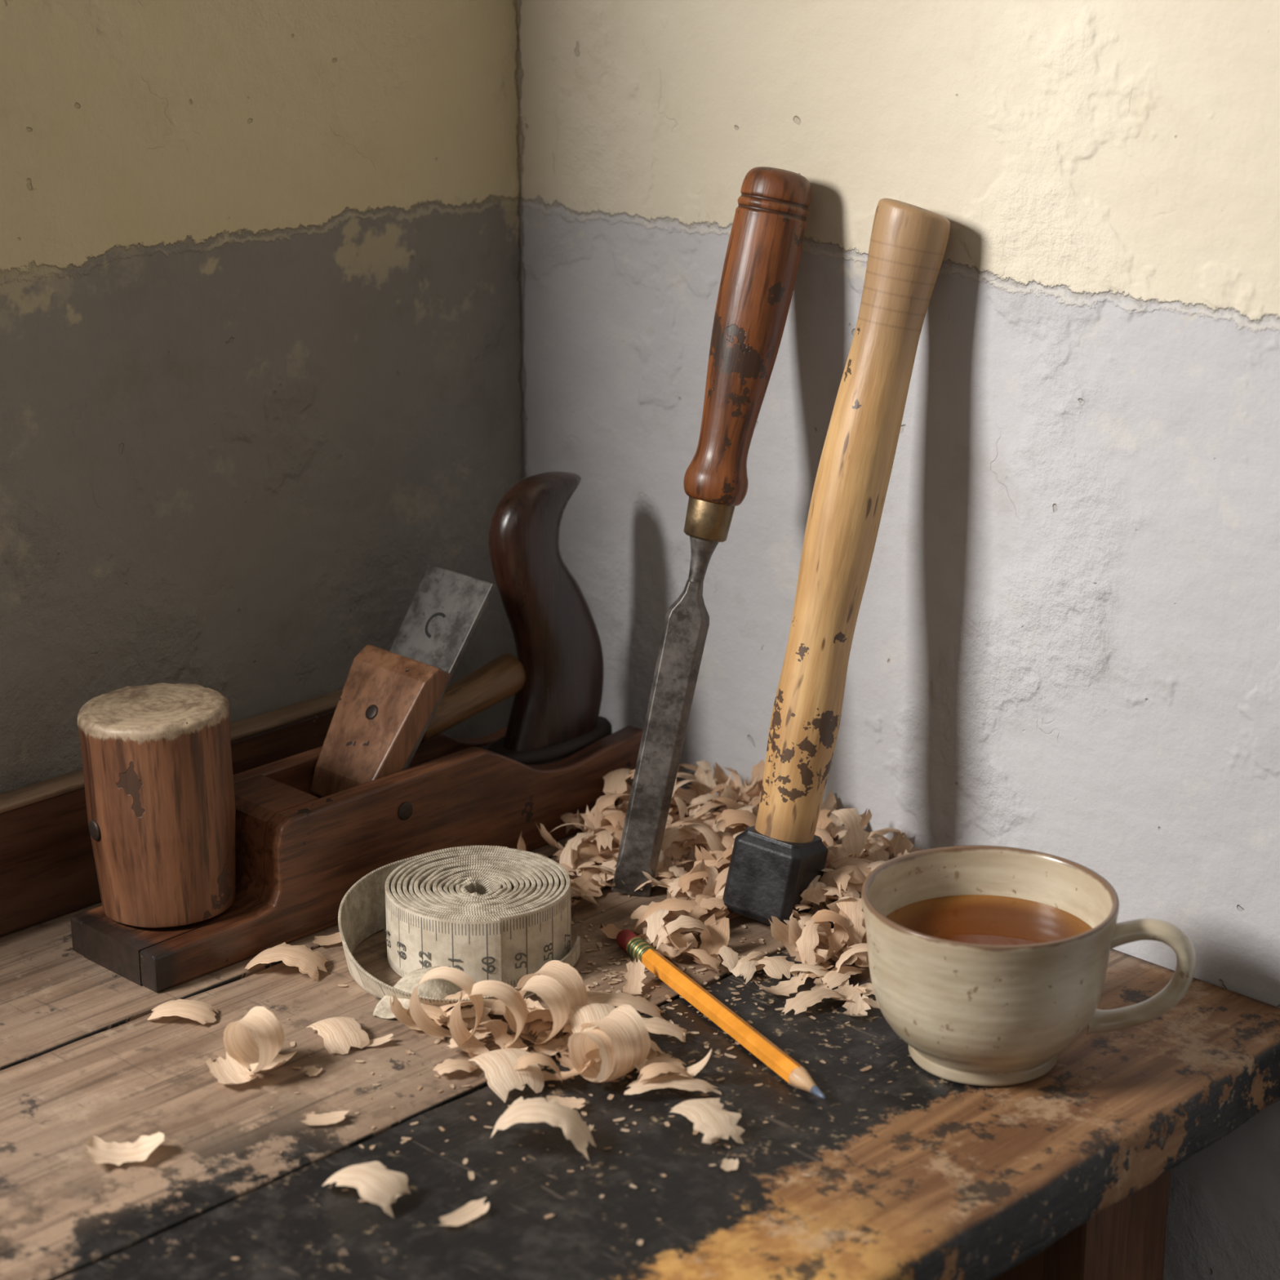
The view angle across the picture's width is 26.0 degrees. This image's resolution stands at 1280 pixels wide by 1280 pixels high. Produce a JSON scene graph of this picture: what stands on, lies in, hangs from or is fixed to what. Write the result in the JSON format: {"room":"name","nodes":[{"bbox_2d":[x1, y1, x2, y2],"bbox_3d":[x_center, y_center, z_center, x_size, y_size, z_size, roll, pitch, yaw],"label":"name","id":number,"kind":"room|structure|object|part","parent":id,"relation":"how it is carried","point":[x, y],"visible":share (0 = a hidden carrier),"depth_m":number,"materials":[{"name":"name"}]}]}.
{"room":"woodworking shop","nodes":[
{"label":"woodworking shop","id":0,"kind":"room"},
{"bbox_2d":[0,0,524,794],"bbox_3d":[-0.268,-0.292,1.171,0.060,2.400,0.535,17,25,42],"label":"wall","id":1,"kind":"structure","parent":0,"point":[261,375],"depth_m":1.27,"materials":[{"name":"grey paint"}]},
{"bbox_2d":[517,0,1279,1279],"bbox_3d":[0.620,-0.164,0.783,2.020,2.400,0.120,17,25,42],"label":"wall","id":2,"kind":"structure","parent":0,"point":[1065,644],"depth_m":1.20,"materials":[{"name":"paint"}]},
{"bbox_3d":[-0.149,1.246,0.421,2.020,0.050,2.320,17,25,42],"label":"floor","id":3,"kind":"structure","parent":0,"visible":0},
{"bbox_2d":[0,801,1279,1279],"bbox_3d":[-0.360,0.627,0.969,0.477,0.780,1.348,17,25,42],"label":"workbench","id":4,"kind":"object","parent":3,"relation":"on","point":[1064,1173],"visible":0.48,"depth_m":1.06,"materials":[{"name":"brown wood"}]},
{"bbox_2d":[0,688,342,936],"bbox_3d":[-0.366,0.127,1.143,0.016,0.061,0.700,17,25,42],"label":"wooden board","id":5,"kind":"object","parent":4,"relation":"on","point":[48,868],"visible":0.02,"depth_m":1.24,"materials":[{"name":"brown wood"}]},
{"bbox_2d":[70,471,643,991],"bbox_3d":[-0.121,0.028,1.267,0.063,0.171,0.300,17,25,42],"label":"plane","id":6,"kind":"object","parent":4,"relation":"on","point":[384,785],"visible":0.98,"depth_m":1.28,"materials":[{"name":"brown wood"}]},
{"bbox_2d":[77,682,235,928],"bbox_3d":[-0.209,0.071,1.203,0.066,0.094,0.065,17,25,42],"label":"mallet","id":7,"kind":"object","parent":6,"relation":"on","point":[157,765],"depth_m":1.18,"materials":[{"name":"brown wood"}]},
{"bbox_3d":[-0.084,0.028,1.321,0.020,0.020,0.068,17,35,42],"label":"cross handle","id":8,"kind":"part","parent":6,"relation":"part of","materials":[{"name":"brown wood"}]},
{"bbox_3d":[-0.044,-0.013,1.337,0.025,0.138,0.068,17,25,42],"label":"horn handle","id":9,"kind":"part","parent":6,"relation":"part of","materials":[{"name":"brown wood"}]},
{"bbox_2d":[337,845,580,1020],"bbox_3d":[-0.081,0.124,1.195,0.102,0.034,0.115,17,25,42],"label":"tape measure","id":10,"kind":"object","parent":4,"relation":"on","point":[485,913],"visible":0.94,"depth_m":1.18,"materials":[{"name":"beige fabric"}]},
{"bbox_2d":[83,759,924,1259],"bbox_3d":[-0.021,0.140,1.140,0.306,0.038,0.446,17,25,42],"label":"wood shavings","id":11,"kind":"object","parent":4,"relation":"on","point":[606,1039],"visible":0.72,"depth_m":1.15},
{"bbox_2d":[611,166,811,897],"bbox_3d":[0.033,-0.046,1.248,0.033,0.325,0.109,17,25,42],"label":"chisel","id":12,"kind":"object","parent":4,"relation":"on","point":[765,246],"visible":1,"depth_m":1.23,"materials":[{"name":"wood"}]},
{"bbox_3d":[0.010,0.045,1.258,0.020,0.147,0.008,11,7,-1],"label":"blade","id":13,"kind":"part","parent":12,"relation":"part of","materials":[{"name":"metal"}]},
{"bbox_3d":[0.047,-0.135,1.235,0.033,0.150,0.033,11,7,-1],"label":"handle","id":14,"kind":"part","parent":12,"relation":"part of","materials":[{"name":"brown wood"}]},
{"bbox_2d":[616,928,826,1099],"bbox_3d":[0.032,0.154,1.146,0.009,0.009,0.170,-9,20,-26],"label":"pencil","id":15,"kind":"object","parent":4,"relation":"on","point":[635,946],"visible":0.98,"depth_m":1.14,"materials":[{"name":"paint"}]},
{"bbox_2d":[722,198,950,924],"bbox_3d":[0.084,-0.031,1.210,0.104,0.318,0.042,-12,22,-33],"label":"hammer","id":16,"kind":"object","parent":4,"relation":"on","point":[773,861],"visible":0.99,"depth_m":1.20,"materials":[{"name":"brown wood"}]},
{"bbox_2d":[861,844,1195,1086],"bbox_3d":[0.144,0.135,1.102,0.121,0.070,0.104,17,25,42],"label":"mug","id":17,"kind":"object","parent":4,"relation":"on","point":[989,962],"visible":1,"depth_m":1.09,"materials":[{"name":"ceramic"}]},
{"bbox_3d":[0.178,0.547,1.259,0.060,0.750,0.060,17,25,42],"label":"leg","id":18,"kind":"part","parent":4,"relation":"part of","materials":[{"name":"brown wood"}]}
]}

